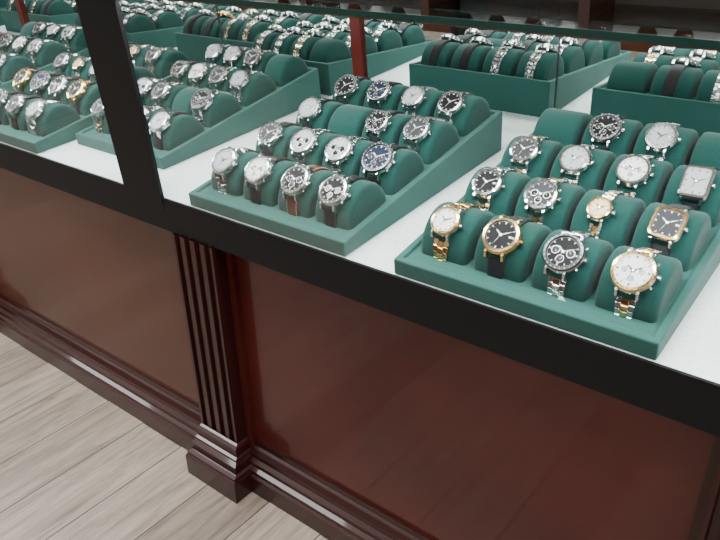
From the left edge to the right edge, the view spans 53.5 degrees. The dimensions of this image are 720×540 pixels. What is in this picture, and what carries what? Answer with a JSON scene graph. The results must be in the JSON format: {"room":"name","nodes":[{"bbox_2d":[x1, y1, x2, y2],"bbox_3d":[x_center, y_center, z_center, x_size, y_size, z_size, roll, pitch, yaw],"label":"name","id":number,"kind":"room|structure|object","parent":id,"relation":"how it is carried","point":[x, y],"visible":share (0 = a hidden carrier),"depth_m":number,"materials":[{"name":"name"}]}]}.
{"room":"shop","nodes":[
{"label":"shop","id":0,"kind":"room"},
{"bbox_2d":[0,333,328,539],"bbox_3d":[-1.629,0.368,1.469,12.000,0.050,8.500,19,34,34],"label":"floor","id":1,"kind":"structure","parent":0,"point":[75,465],"depth_m":1.32,"materials":[{"name":"laminate"}]},
{"bbox_2d":[0,0,719,539],"bbox_3d":[-0.724,-0.311,1.721,4.464,0.883,0.550,19,34,34],"label":"display case","id":2,"kind":"object","parent":1,"relation":"on","point":[358,398],"visible":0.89,"depth_m":1.08,"materials":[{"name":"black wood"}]},
{"bbox_2d":[0,21,89,90],"bbox_3d":[-0.877,-0.522,1.782,0.298,0.129,0.412,19,34,34],"label":"display tray","id":3,"kind":"object","parent":2,"relation":"on","point":[45,57],"visible":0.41,"depth_m":1.73,"materials":[{"name":"teal fabric"}]},
{"bbox_2d":[0,56,36,82],"bbox_3d":[-0.820,-0.477,1.697,0.060,0.061,0.086,19,38,34],"label":"cushion","id":4,"kind":"object","parent":3,"relation":"on","point":[13,64],"depth_m":1.67,"materials":[{"name":"teal fabric"}]},
{"bbox_2d":[29,42,70,67],"bbox_3d":[-0.762,-0.528,1.754,0.060,0.061,0.086,19,38,34],"label":"cushion","id":5,"kind":"object","parent":3,"relation":"on","point":[45,57],"depth_m":1.72,"materials":[{"name":"teal fabric"}]},
{"bbox_2d":[62,29,87,52],"bbox_3d":[-0.704,-0.580,1.810,0.060,0.061,0.086,19,38,34],"label":"cushion","id":6,"kind":"object","parent":3,"relation":"on","point":[78,44],"depth_m":1.78,"materials":[{"name":"teal fabric"}]},
{"bbox_2d":[0,44,189,153],"bbox_3d":[-0.589,-0.388,1.518,0.298,0.129,0.412,19,34,34],"label":"display tray","id":7,"kind":"object","parent":2,"relation":"on","point":[58,124],"visible":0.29,"depth_m":1.39,"materials":[{"name":"teal fabric"}]},
{"bbox_2d":[0,94,27,124],"bbox_3d":[-0.698,-0.328,1.452,0.060,0.061,0.086,19,38,34],"label":"cushion","id":8,"kind":"object","parent":7,"relation":"on","point":[4,118],"depth_m":1.42,"materials":[{"name":"teal fabric"}]},
{"bbox_2d":[16,73,36,94],"bbox_3d":[-0.693,-0.398,1.547,0.060,0.061,0.086,19,38,34],"label":"cushion","id":9,"kind":"object","parent":7,"relation":"on","point":[26,88],"depth_m":1.51,"materials":[{"name":"teal fabric"}]},
{"bbox_2d":[6,94,47,129],"bbox_3d":[-0.650,-0.314,1.413,0.046,0.075,0.096,12,30,24],"label":"wristwatch","id":10,"kind":"object","parent":7,"relation":"in","point":[15,104],"visible":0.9,"depth_m":1.38,"materials":[{"name":"silver metal"}]},
{"bbox_2d":[9,98,46,130],"bbox_3d":[-0.644,-0.310,1.414,0.060,0.061,0.086,19,38,34],"label":"cushion","id":11,"kind":"object","parent":7,"relation":"on","point":[22,123],"depth_m":1.38,"materials":[{"name":"teal fabric"}]},
{"bbox_2d":[34,76,56,99],"bbox_3d":[-0.640,-0.379,1.509,0.060,0.061,0.086,19,38,34],"label":"cushion","id":12,"kind":"object","parent":7,"relation":"on","point":[44,93],"depth_m":1.47,"materials":[{"name":"teal fabric"}]},
{"bbox_2d":[25,99,70,135],"bbox_3d":[-0.586,-0.291,1.368,0.097,0.076,0.045,-24,35,-37],"label":"wristwatch","id":13,"kind":"object","parent":7,"relation":"in","point":[34,110],"visible":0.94,"depth_m":1.34,"materials":[{"name":"silver metal"}]},
{"bbox_2d":[30,70,68,96],"bbox_3d":[-0.646,-0.383,1.505,0.052,0.077,0.099,10,30,22],"label":"wristwatch","id":14,"kind":"object","parent":7,"relation":"in","point":[40,81],"visible":0.84,"depth_m":1.47,"materials":[{"name":"silver metal"}]},
{"bbox_2d":[27,103,80,136],"bbox_3d":[-0.590,-0.291,1.376,0.060,0.061,0.086,19,38,34],"label":"cushion","id":15,"kind":"object","parent":7,"relation":"on","point":[57,119],"depth_m":1.35,"materials":[{"name":"teal fabric"}]},
{"bbox_2d":[51,80,75,104],"bbox_3d":[-0.586,-0.361,1.471,0.060,0.061,0.086,19,38,34],"label":"cushion","id":16,"kind":"object","parent":7,"relation":"on","point":[63,96],"depth_m":1.43,"materials":[{"name":"teal fabric"}]},
{"bbox_2d":[48,75,86,100],"bbox_3d":[-0.592,-0.365,1.469,0.048,0.076,0.097,11,30,23],"label":"wristwatch","id":17,"kind":"object","parent":7,"relation":"in","point":[57,86],"visible":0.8,"depth_m":1.43,"materials":[{"name":"silver metal"}]},
{"bbox_2d":[54,56,87,76],"bbox_3d":[-0.635,-0.449,1.604,0.060,0.061,0.086,19,38,34],"label":"cushion","id":18,"kind":"object","parent":7,"relation":"on","point":[68,70],"depth_m":1.57,"materials":[{"name":"teal fabric"}]},
{"bbox_2d":[71,58,91,80],"bbox_3d":[-0.582,-0.431,1.566,0.060,0.061,0.086,19,38,34],"label":"cushion","id":19,"kind":"object","parent":7,"relation":"on","point":[84,73],"depth_m":1.53,"materials":[{"name":"teal fabric"}]},
{"bbox_2d":[67,79,96,114],"bbox_3d":[-0.539,-0.347,1.431,0.049,0.076,0.097,11,30,23],"label":"wristwatch","id":20,"kind":"object","parent":7,"relation":"in","point":[77,89],"visible":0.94,"depth_m":1.40,"materials":[{"name":"gold metal"}]},
{"bbox_2d":[69,84,100,115],"bbox_3d":[-0.532,-0.343,1.433,0.060,0.061,0.086,19,38,34],"label":"cushion","id":21,"kind":"object","parent":7,"relation":"on","point":[92,93],"depth_m":1.40,"materials":[{"name":"teal fabric"}]},
{"bbox_2d":[134,45,150,66],"bbox_3d":[-0.470,-0.464,1.585,0.060,0.061,0.086,19,38,34],"label":"cushion","id":22,"kind":"object","parent":7,"relation":"on","point":[140,60],"depth_m":1.55,"materials":[{"name":"teal fabric"}]},
{"bbox_2d":[145,50,189,78],"bbox_3d":[-0.416,-0.445,1.546,0.060,0.061,0.086,19,38,34],"label":"cushion","id":23,"kind":"object","parent":7,"relation":"on","point":[163,66],"depth_m":1.51,"materials":[{"name":"teal fabric"}]},
{"bbox_2d":[75,47,320,169],"bbox_3d":[-0.309,-0.338,1.395,0.257,0.129,0.412,19,34,34],"label":"display tray","id":24,"kind":"object","parent":2,"relation":"on","point":[288,81],"visible":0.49,"depth_m":1.34,"materials":[{"name":"teal fabric"}]},
{"bbox_2d":[142,81,167,106],"bbox_3d":[-0.401,-0.343,1.416,0.050,0.061,0.086,19,38,34],"label":"cushion","id":25,"kind":"object","parent":24,"relation":"on","point":[147,99],"depth_m":1.38,"materials":[{"name":"teal fabric"}]},
{"bbox_2d":[147,109,170,141],"bbox_3d":[-0.368,-0.261,1.294,0.050,0.061,0.086,19,38,34],"label":"cushion","id":26,"kind":"object","parent":24,"relation":"on","point":[152,113],"depth_m":1.26,"materials":[{"name":"teal fabric"}]},
{"bbox_2d":[150,81,189,106],"bbox_3d":[-0.353,-0.328,1.376,0.097,0.076,0.046,-24,35,-36],"label":"wristwatch","id":27,"kind":"object","parent":24,"relation":"in","point":[160,91],"visible":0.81,"depth_m":1.35,"materials":[{"name":"silver metal"}]},
{"bbox_2d":[149,110,191,149],"bbox_3d":[-0.328,-0.249,1.260,0.046,0.075,0.096,12,30,24],"label":"wristwatch","id":28,"kind":"object","parent":24,"relation":"in","point":[160,121],"visible":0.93,"depth_m":1.23,"materials":[{"name":"silver metal"}]},
{"bbox_2d":[153,85,188,110],"bbox_3d":[-0.355,-0.328,1.383,0.050,0.061,0.086,19,38,34],"label":"cushion","id":29,"kind":"object","parent":24,"relation":"on","point":[168,102],"depth_m":1.35,"materials":[{"name":"teal fabric"}]},
{"bbox_2d":[151,114,204,150],"bbox_3d":[-0.322,-0.245,1.261,0.050,0.061,0.086,19,38,34],"label":"cushion","id":30,"kind":"object","parent":24,"relation":"on","point":[185,132],"depth_m":1.24,"materials":[{"name":"teal fabric"}]},
{"bbox_2d":[171,63,196,85],"bbox_3d":[-0.343,-0.395,1.473,0.050,0.061,0.086,19,38,34],"label":"cushion","id":31,"kind":"object","parent":24,"relation":"on","point":[185,78],"depth_m":1.44,"materials":[{"name":"teal fabric"}]},
{"bbox_2d":[172,87,199,114],"bbox_3d":[-0.310,-0.312,1.351,0.050,0.061,0.086,19,38,34],"label":"cushion","id":32,"kind":"object","parent":24,"relation":"on","point":[181,96],"depth_m":1.33,"materials":[{"name":"teal fabric"}]},
{"bbox_2d":[190,66,216,88],"bbox_3d":[-0.297,-0.379,1.440,0.050,0.061,0.086,19,38,34],"label":"cushion","id":33,"kind":"object","parent":24,"relation":"on","point":[203,83],"depth_m":1.40,"materials":[{"name":"teal fabric"}]},
{"bbox_2d":[188,62,219,87],"bbox_3d":[-0.303,-0.382,1.439,0.046,0.076,0.097,12,30,24],"label":"wristwatch","id":34,"kind":"object","parent":24,"relation":"in","point":[198,71],"visible":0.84,"depth_m":1.40,"materials":[{"name":"silver metal"}]},
{"bbox_2d":[191,88,232,127],"bbox_3d":[-0.269,-0.299,1.316,0.048,0.077,0.098,11,30,23],"label":"wristwatch","id":35,"kind":"object","parent":24,"relation":"in","point":[202,99],"visible":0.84,"depth_m":1.28,"materials":[{"name":"silver metal"}]},
{"bbox_2d":[192,93,241,127],"bbox_3d":[-0.264,-0.296,1.318,0.050,0.061,0.086,19,38,34],"label":"cushion","id":36,"kind":"object","parent":24,"relation":"on","point":[225,111],"depth_m":1.30,"materials":[{"name":"teal fabric"}]},
{"bbox_2d":[208,47,228,65],"bbox_3d":[-0.285,-0.446,1.529,0.050,0.061,0.086,19,38,34],"label":"cushion","id":37,"kind":"object","parent":24,"relation":"on","point":[220,61],"depth_m":1.49,"materials":[{"name":"teal fabric"}]},
{"bbox_2d":[209,70,237,92],"bbox_3d":[-0.252,-0.363,1.407,0.050,0.061,0.086,19,38,34],"label":"cushion","id":38,"kind":"object","parent":24,"relation":"on","point":[225,87],"depth_m":1.37,"materials":[{"name":"teal fabric"}]},
{"bbox_2d":[208,66,241,89],"bbox_3d":[-0.257,-0.366,1.406,0.046,0.076,0.097,12,30,24],"label":"wristwatch","id":39,"kind":"object","parent":24,"relation":"in","point":[218,75],"visible":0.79,"depth_m":1.37,"materials":[{"name":"silver metal"}]},
{"bbox_2d":[224,49,249,69],"bbox_3d":[-0.239,-0.430,1.497,0.050,0.061,0.086,19,38,34],"label":"cushion","id":40,"kind":"object","parent":24,"relation":"on","point":[239,64],"depth_m":1.46,"materials":[{"name":"teal fabric"}]},
{"bbox_2d":[229,70,265,103],"bbox_3d":[-0.210,-0.350,1.374,0.044,0.076,0.096,12,30,24],"label":"wristwatch","id":41,"kind":"object","parent":24,"relation":"in","point":[239,79],"visible":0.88,"depth_m":1.34,"materials":[{"name":"silver metal"}]},
{"bbox_2d":[230,73,276,105],"bbox_3d":[-0.206,-0.347,1.375,0.050,0.061,0.086,19,38,34],"label":"cushion","id":42,"kind":"object","parent":24,"relation":"on","point":[261,89],"depth_m":1.35,"materials":[{"name":"teal fabric"}]},
{"bbox_2d":[243,48,274,70],"bbox_3d":[-0.191,-0.415,1.457,0.097,0.076,0.046,-24,35,-36],"label":"wristwatch","id":43,"kind":"object","parent":24,"relation":"in","point":[252,58],"visible":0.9,"depth_m":1.43,"materials":[{"name":"silver metal"}]},
{"bbox_2d":[246,52,276,72],"bbox_3d":[-0.194,-0.414,1.464,0.050,0.061,0.086,19,38,34],"label":"cushion","id":44,"kind":"object","parent":24,"relation":"on","point":[262,66],"depth_m":1.43,"materials":[{"name":"teal fabric"}]},
{"bbox_2d":[264,54,308,86],"bbox_3d":[-0.148,-0.399,1.432,0.050,0.061,0.086,19,38,34],"label":"cushion","id":45,"kind":"object","parent":24,"relation":"on","point":[285,70],"depth_m":1.41,"materials":[{"name":"teal fabric"}]},
{"bbox_2d":[188,79,502,255],"bbox_3d":[-0.013,-0.191,1.109,0.303,0.129,0.412,19,34,34],"label":"display tray","id":46,"kind":"object","parent":2,"relation":"on","point":[451,151],"visible":0.53,"depth_m":1.04,"materials":[{"name":"teal fabric"}]},
{"bbox_2d":[211,146,260,194],"bbox_3d":[-0.183,-0.153,1.081,0.048,0.077,0.098,11,30,23],"label":"wristwatch","id":47,"kind":"object","parent":46,"relation":"in","point":[225,160],"visible":0.91,"depth_m":1.05,"materials":[{"name":"silver metal"}]},
{"bbox_2d":[211,148,265,195],"bbox_3d":[-0.176,-0.149,1.082,0.062,0.061,0.086,19,38,34],"label":"cushion","id":48,"kind":"object","parent":46,"relation":"on","point":[236,179],"depth_m":1.05,"materials":[{"name":"teal fabric"}]},
{"bbox_2d":[244,155,293,204],"bbox_3d":[-0.129,-0.135,1.042,0.048,0.076,0.097,11,30,23],"label":"wristwatch","id":49,"kind":"object","parent":46,"relation":"in","point":[259,169],"visible":0.94,"depth_m":1.01,"materials":[{"name":"silver metal"}]},
{"bbox_2d":[243,156,297,206],"bbox_3d":[-0.122,-0.131,1.043,0.062,0.061,0.086,19,38,34],"label":"cushion","id":50,"kind":"object","parent":46,"relation":"on","point":[270,190],"depth_m":1.01,"materials":[{"name":"teal fabric"}]},
{"bbox_2d":[255,122,302,157],"bbox_3d":[-0.118,-0.201,1.139,0.062,0.061,0.086,19,38,34],"label":"cushion","id":51,"kind":"object","parent":46,"relation":"on","point":[281,148],"depth_m":1.10,"materials":[{"name":"teal fabric"}]},
{"bbox_2d":[258,121,300,155],"bbox_3d":[-0.123,-0.204,1.137,0.046,0.075,0.096,12,30,24],"label":"wristwatch","id":52,"kind":"object","parent":46,"relation":"in","point":[270,133],"visible":0.8,"depth_m":1.10,"materials":[{"name":"silver metal"}]},
{"bbox_2d":[281,164,331,215],"bbox_3d":[-0.064,-0.112,0.995,0.098,0.076,0.049,-23,35,-36],"label":"wristwatch","id":53,"kind":"object","parent":46,"relation":"in","point":[296,180],"visible":0.91,"depth_m":0.97,"materials":[{"name":"silver metal"}]},
{"bbox_2d":[278,165,336,217],"bbox_3d":[-0.067,-0.112,1.004,0.062,0.061,0.086,19,38,34],"label":"cushion","id":54,"kind":"object","parent":46,"relation":"on","point":[308,201],"depth_m":0.97,"materials":[{"name":"teal fabric"}]},
{"bbox_2d":[290,127,334,164],"bbox_3d":[-0.060,-0.182,1.091,0.098,0.077,0.049,-23,35,-36],"label":"wristwatch","id":55,"kind":"object","parent":46,"relation":"in","point":[304,141],"visible":0.86,"depth_m":1.06,"materials":[{"name":"silver metal"}]},
{"bbox_2d":[288,132,338,166],"bbox_3d":[-0.064,-0.182,1.100,0.062,0.061,0.086,19,38,34],"label":"cushion","id":56,"kind":"object","parent":46,"relation":"on","point":[316,157],"depth_m":1.06,"materials":[{"name":"teal fabric"}]},
{"bbox_2d":[298,96,336,128],"bbox_3d":[-0.066,-0.256,1.194,0.046,0.075,0.096,12,30,24],"label":"wristwatch","id":57,"kind":"object","parent":46,"relation":"in","point":[309,108],"visible":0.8,"depth_m":1.16,"materials":[{"name":"silver metal"}]},
{"bbox_2d":[296,101,343,129],"bbox_3d":[-0.060,-0.252,1.196,0.062,0.061,0.086,19,38,34],"label":"cushion","id":58,"kind":"object","parent":46,"relation":"on","point":[322,121],"depth_m":1.16,"materials":[{"name":"teal fabric"}]},
{"bbox_2d":[319,174,368,227],"bbox_3d":[-0.019,-0.097,0.964,0.048,0.076,0.097,11,30,23],"label":"wristwatch","id":59,"kind":"object","parent":46,"relation":"in","point":[334,191],"visible":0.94,"depth_m":0.93,"materials":[{"name":"silver metal"}]},
{"bbox_2d":[325,134,369,174],"bbox_3d":[-0.015,-0.167,1.060,0.048,0.076,0.098,11,30,23],"label":"wristwatch","id":60,"kind":"object","parent":46,"relation":"in","point":[339,149],"visible":0.81,"depth_m":1.02,"materials":[{"name":"silver metal"}]},
{"bbox_2d":[322,140,374,175],"bbox_3d":[-0.009,-0.163,1.061,0.062,0.061,0.086,19,38,34],"label":"cushion","id":61,"kind":"object","parent":46,"relation":"on","point":[353,166],"depth_m":1.02,"materials":[{"name":"teal fabric"}]},
{"bbox_2d":[316,175,385,229],"bbox_3d":[-0.012,-0.093,0.965,0.062,0.061,0.086,19,38,34],"label":"cushion","id":62,"kind":"object","parent":46,"relation":"on","point":[367,199],"depth_m":0.94,"materials":[{"name":"teal fabric"}]},
{"bbox_2d":[328,104,375,136],"bbox_3d":[-0.006,-0.233,1.157,0.062,0.061,0.086,19,38,34],"label":"cushion","id":63,"kind":"object","parent":46,"relation":"on","point":[348,120],"depth_m":1.13,"materials":[{"name":"teal fabric"}]},
{"bbox_2d":[334,74,370,104],"bbox_3d":[-0.008,-0.307,1.250,0.048,0.075,0.097,11,30,23],"label":"wristwatch","id":64,"kind":"object","parent":46,"relation":"in","point":[347,85],"visible":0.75,"depth_m":1.21,"materials":[{"name":"silver metal"}]},
{"bbox_2d":[332,79,374,106],"bbox_3d":[-0.003,-0.303,1.252,0.062,0.061,0.086,19,38,34],"label":"cushion","id":65,"kind":"object","parent":46,"relation":"on","point":[359,97],"depth_m":1.21,"materials":[{"name":"teal fabric"}]},
{"bbox_2d":[361,141,408,185],"bbox_3d":[0.038,-0.149,1.019,0.052,0.077,0.099,10,30,22],"label":"wristwatch","id":66,"kind":"object","parent":46,"relation":"in","point":[376,160],"visible":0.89,"depth_m":0.98,"materials":[{"name":"silver metal"}]},
{"bbox_2d":[365,109,404,142],"bbox_3d":[0.043,-0.218,1.117,0.044,0.074,0.095,12,30,25],"label":"wristwatch","id":67,"kind":"object","parent":46,"relation":"in","point":[378,121],"visible":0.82,"depth_m":1.08,"materials":[{"name":"silver metal"}]},
{"bbox_2d":[367,80,402,109],"bbox_3d":[0.046,-0.288,1.212,0.046,0.075,0.096,12,30,24],"label":"wristwatch","id":68,"kind":"object","parent":46,"relation":"in","point":[378,91],"visible":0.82,"depth_m":1.18,"materials":[{"name":"silver metal"}]},
{"bbox_2d":[363,84,408,110],"bbox_3d":[0.052,-0.285,1.214,0.062,0.061,0.086,19,38,34],"label":"cushion","id":69,"kind":"object","parent":46,"relation":"on","point":[393,102],"depth_m":1.18,"materials":[{"name":"teal fabric"}]},
{"bbox_2d":[362,113,412,144],"bbox_3d":[0.049,-0.215,1.118,0.062,0.061,0.086,19,38,34],"label":"cushion","id":70,"kind":"object","parent":46,"relation":"on","point":[394,132],"depth_m":1.08,"materials":[{"name":"teal fabric"}]},
{"bbox_2d":[359,148,424,194],"bbox_3d":[0.046,-0.144,1.022,0.062,0.061,0.086,19,38,34],"label":"cushion","id":71,"kind":"object","parent":46,"relation":"on","point":[409,167],"depth_m":0.99,"materials":[{"name":"teal fabric"}]},
{"bbox_2d":[401,86,437,116],"bbox_3d":[0.102,-0.269,1.175,0.044,0.076,0.096,12,30,24],"label":"wristwatch","id":72,"kind":"object","parent":46,"relation":"in","point":[413,97],"visible":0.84,"depth_m":1.14,"materials":[{"name":"silver metal"}]},
{"bbox_2d":[397,89,445,116],"bbox_3d":[0.107,-0.266,1.175,0.062,0.061,0.086,19,38,34],"label":"cushion","id":73,"kind":"object","parent":46,"relation":"on","point":[429,107],"depth_m":1.14,"materials":[{"name":"teal fabric"}]},
{"bbox_2d":[403,115,444,153],"bbox_3d":[0.099,-0.199,1.078,0.046,0.076,0.097,12,30,24],"label":"wristwatch","id":74,"kind":"object","parent":46,"relation":"in","point":[417,129],"visible":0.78,"depth_m":1.04,"materials":[{"name":"silver metal"}]},
{"bbox_2d":[398,120,458,163],"bbox_3d":[0.104,-0.196,1.079,0.062,0.061,0.086,19,38,34],"label":"cushion","id":75,"kind":"object","parent":46,"relation":"on","point":[443,141],"depth_m":1.05,"materials":[{"name":"teal fabric"}]},
{"bbox_2d":[438,90,474,123],"bbox_3d":[0.156,-0.251,1.135,0.046,0.076,0.097,12,30,24],"label":"wristwatch","id":76,"kind":"object","parent":46,"relation":"in","point":[450,103],"visible":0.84,"depth_m":1.10,"materials":[{"name":"silver metal"}]},
{"bbox_2d":[433,95,489,135],"bbox_3d":[0.162,-0.247,1.136,0.062,0.061,0.086,19,38,34],"label":"cushion","id":77,"kind":"object","parent":46,"relation":"on","point":[475,115],"depth_m":1.11,"materials":[{"name":"teal fabric"}]},
{"bbox_2d":[394,108,719,359],"bbox_3d":[0.290,-0.087,0.894,0.314,0.129,0.412,19,34,34],"label":"display tray","id":78,"kind":"object","parent":2,"relation":"on","point":[587,310],"visible":0.69,"depth_m":0.81,"materials":[{"name":"teal fabric"}]},
{"bbox_2d":[430,202,479,261],"bbox_3d":[0.118,-0.050,0.870,0.041,0.075,0.095,13,31,25],"label":"wristwatch","id":79,"kind":"object","parent":78,"relation":"in","point":[446,221],"visible":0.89,"depth_m":0.84,"materials":[{"name":"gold metal"}]},
{"bbox_2d":[422,202,494,265],"bbox_3d":[0.123,-0.047,0.870,0.064,0.061,0.086,19,38,34],"label":"cushion","id":80,"kind":"object","parent":78,"relation":"on","point":[463,247],"depth_m":0.84,"materials":[{"name":"teal fabric"}]},
{"bbox_2d":[472,166,516,210],"bbox_3d":[0.175,-0.102,0.926,0.044,0.076,0.096,12,30,24],"label":"wristwatch","id":81,"kind":"object","parent":78,"relation":"in","point":[487,183],"visible":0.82,"depth_m":0.89,"materials":[{"name":"silver metal"}]},
{"bbox_2d":[463,167,531,216],"bbox_3d":[0.181,-0.098,0.926,0.064,0.061,0.086,19,38,34],"label":"cushion","id":82,"kind":"object","parent":78,"relation":"on","point":[506,202],"depth_m":0.89,"materials":[{"name":"teal fabric"}]},
{"bbox_2d":[482,215,534,278],"bbox_3d":[0.173,-0.032,0.827,0.049,0.076,0.097,11,30,23],"label":"wristwatch","id":83,"kind":"object","parent":78,"relation":"in","point":[502,236],"visible":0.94,"depth_m":0.80,"materials":[{"name":"gold metal"}]},
{"bbox_2d":[474,215,551,282],"bbox_3d":[0.180,-0.027,0.829,0.064,0.061,0.086,19,38,34],"label":"cushion","id":84,"kind":"object","parent":78,"relation":"on","point":[520,265],"depth_m":0.80,"materials":[{"name":"teal fabric"}]},
{"bbox_2d":[510,135,550,174],"bbox_3d":[0.235,-0.152,0.982,0.044,0.076,0.096,12,30,24],"label":"wristwatch","id":85,"kind":"object","parent":78,"relation":"in","point":[524,150],"visible":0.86,"depth_m":0.95,"materials":[{"name":"silver metal"}]},
{"bbox_2d":[500,135,563,178],"bbox_3d":[0.239,-0.150,0.983,0.064,0.061,0.086,19,38,34],"label":"cushion","id":86,"kind":"object","parent":78,"relation":"on","point":[543,165],"depth_m":0.95,"materials":[{"name":"teal fabric"}]},
{"bbox_2d":[524,177,569,224],"bbox_3d":[0.240,-0.079,0.879,0.097,0.076,0.046,-24,35,-36],"label":"wristwatch","id":87,"kind":"object","parent":78,"relation":"in","point":[542,195],"visible":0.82,"depth_m":0.85,"materials":[{"name":"silver metal"}]},
{"bbox_2d":[514,177,585,231],"bbox_3d":[0.237,-0.079,0.886,0.064,0.061,0.086,19,38,34],"label":"cushion","id":88,"kind":"object","parent":78,"relation":"on","point":[562,217],"depth_m":0.86,"materials":[{"name":"teal fabric"}]},
{"bbox_2d":[533,108,592,145],"bbox_3d":[0.297,-0.201,1.040,0.064,0.061,0.086,19,38,34],"label":"cushion","id":89,"kind":"object","parent":78,"relation":"on","point":[565,127],"depth_m":1.01,"materials":[{"name":"teal fabric"}]},
{"bbox_2d":[542,230,594,300],"bbox_3d":[0.230,-0.011,0.787,0.048,0.077,0.098,11,30,23],"label":"wristwatch","id":90,"kind":"object","parent":78,"relation":"in","point":[564,253],"visible":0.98,"depth_m":0.75,"materials":[{"name":"silver metal"}]},
{"bbox_2d":[531,229,613,301],"bbox_3d":[0.236,-0.008,0.789,0.064,0.061,0.086,19,38,34],"label":"cushion","id":91,"kind":"object","parent":78,"relation":"on","point":[583,285],"depth_m":0.76,"materials":[{"name":"teal fabric"}]},
{"bbox_2d":[559,144,599,184],"bbox_3d":[0.293,-0.133,0.941,0.045,0.075,0.097,16,32,29],"label":"wristwatch","id":92,"kind":"object","parent":78,"relation":"in","point":[575,159],"visible":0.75,"depth_m":0.91,"materials":[{"name":"silver metal"}]},
{"bbox_2d":[549,144,616,192],"bbox_3d":[0.295,-0.130,0.943,0.064,0.061,0.086,19,38,34],"label":"cushion","id":93,"kind":"object","parent":78,"relation":"on","point":[596,177],"depth_m":0.91,"materials":[{"name":"teal fabric"}]},
{"bbox_2d":[587,190,624,238],"bbox_3d":[0.291,-0.062,0.847,0.033,0.072,0.092,13,31,26],"label":"wristwatch","id":94,"kind":"object","parent":78,"relation":"in","point":[600,209],"visible":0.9,"depth_m":0.81,"materials":[{"name":"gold metal"}]},
{"bbox_2d":[588,113,627,150],"bbox_3d":[0.347,-0.186,0.998,0.048,0.075,0.097,11,30,23],"label":"wristwatch","id":95,"kind":"object","parent":78,"relation":"in","point":[605,128],"visible":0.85,"depth_m":0.96,"materials":[{"name":"silver metal"}]},
{"bbox_2d":[570,189,645,249],"bbox_3d":[0.294,-0.059,0.846,0.064,0.061,0.086,19,38,34],"label":"cushion","id":96,"kind":"object","parent":78,"relation":"on","point":[621,229],"depth_m":0.82,"materials":[{"name":"teal fabric"}]},
{"bbox_2d":[581,115,643,156],"bbox_3d":[0.353,-0.181,1.000,0.064,0.061,0.086,19,38,34],"label":"cushion","id":97,"kind":"object","parent":78,"relation":"on","point":[627,143],"depth_m":0.97,"materials":[{"name":"teal fabric"}]},
{"bbox_2d":[615,154,656,197],"bbox_3d":[0.347,-0.114,0.901,0.046,0.076,0.097,12,30,24],"label":"wristwatch","id":98,"kind":"object","parent":78,"relation":"in","point":[633,171],"visible":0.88,"depth_m":0.86,"materials":[{"name":"silver metal"}]},
{"bbox_2d":[610,247,662,319],"bbox_3d":[0.297,0.011,0.739,0.098,0.077,0.049,-23,34,-36],"label":"wristwatch","id":99,"kind":"object","parent":78,"relation":"in","point":[631,272],"visible":0.98,"depth_m":0.71,"materials":[{"name":"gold metal"}]},
{"bbox_2d":[603,154,673,207],"bbox_3d":[0.352,-0.111,0.903,0.064,0.061,0.086,19,38,34],"label":"cushion","id":100,"kind":"object","parent":78,"relation":"on","point":[656,189],"depth_m":0.87,"materials":[{"name":"teal fabric"}]},
{"bbox_2d":[595,246,682,322],"bbox_3d":[0.293,0.011,0.748,0.064,0.061,0.086,19,38,34],"label":"cushion","id":101,"kind":"object","parent":78,"relation":"on","point":[658,305],"depth_m":0.73,"materials":[{"name":"teal fabric"}]},
{"bbox_2d":[644,122,682,160],"bbox_3d":[0.414,-0.162,0.952,0.097,0.076,0.045,-24,35,-37],"label":"wristwatch","id":102,"kind":"object","parent":78,"relation":"in","point":[661,137],"visible":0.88,"depth_m":0.92,"materials":[{"name":"silver metal"}]},
{"bbox_2d":[633,123,698,170],"bbox_3d":[0.410,-0.162,0.959,0.064,0.061,0.086,19,38,34],"label":"cushion","id":103,"kind":"object","parent":78,"relation":"on","point":[683,153],"depth_m":0.93,"materials":[{"name":"teal fabric"}]},
{"bbox_2d":[646,204,692,256],"bbox_3d":[0.355,-0.041,0.798,0.040,0.074,0.096,23,36,39],"label":"wristwatch","id":104,"kind":"object","parent":78,"relation":"in","point":[667,224],"visible":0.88,"depth_m":0.77,"materials":[{"name":"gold metal"}]},
{"bbox_2d":[631,202,710,271],"bbox_3d":[0.351,-0.040,0.805,0.064,0.061,0.086,19,38,34],"label":"cushion","id":105,"kind":"object","parent":78,"relation":"on","point":[693,250],"depth_m":0.78,"materials":[{"name":"teal fabric"}]},
{"bbox_2d":[662,165,719,226],"bbox_3d":[0.409,-0.091,0.862,0.064,0.061,0.086,19,38,34],"label":"cushion","id":106,"kind":"object","parent":78,"relation":"on","point":[671,179],"depth_m":0.84,"materials":[{"name":"teal fabric"}]},
{"bbox_2d":[677,164,718,210],"bbox_3d":[0.409,-0.094,0.857,0.038,0.075,0.097,17,33,32],"label":"wristwatch","id":107,"kind":"object","parent":78,"relation":"in","point":[696,183],"visible":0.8,"depth_m":0.82,"materials":[{"name":"silver metal"}]},
{"bbox_2d":[689,132,719,170],"bbox_3d":[0.467,-0.142,0.919,0.064,0.061,0.086,19,38,34],"label":"cushion","id":108,"kind":"object","parent":78,"relation":"on","point":[704,150],"depth_m":0.90,"materials":[{"name":"teal fabric"}]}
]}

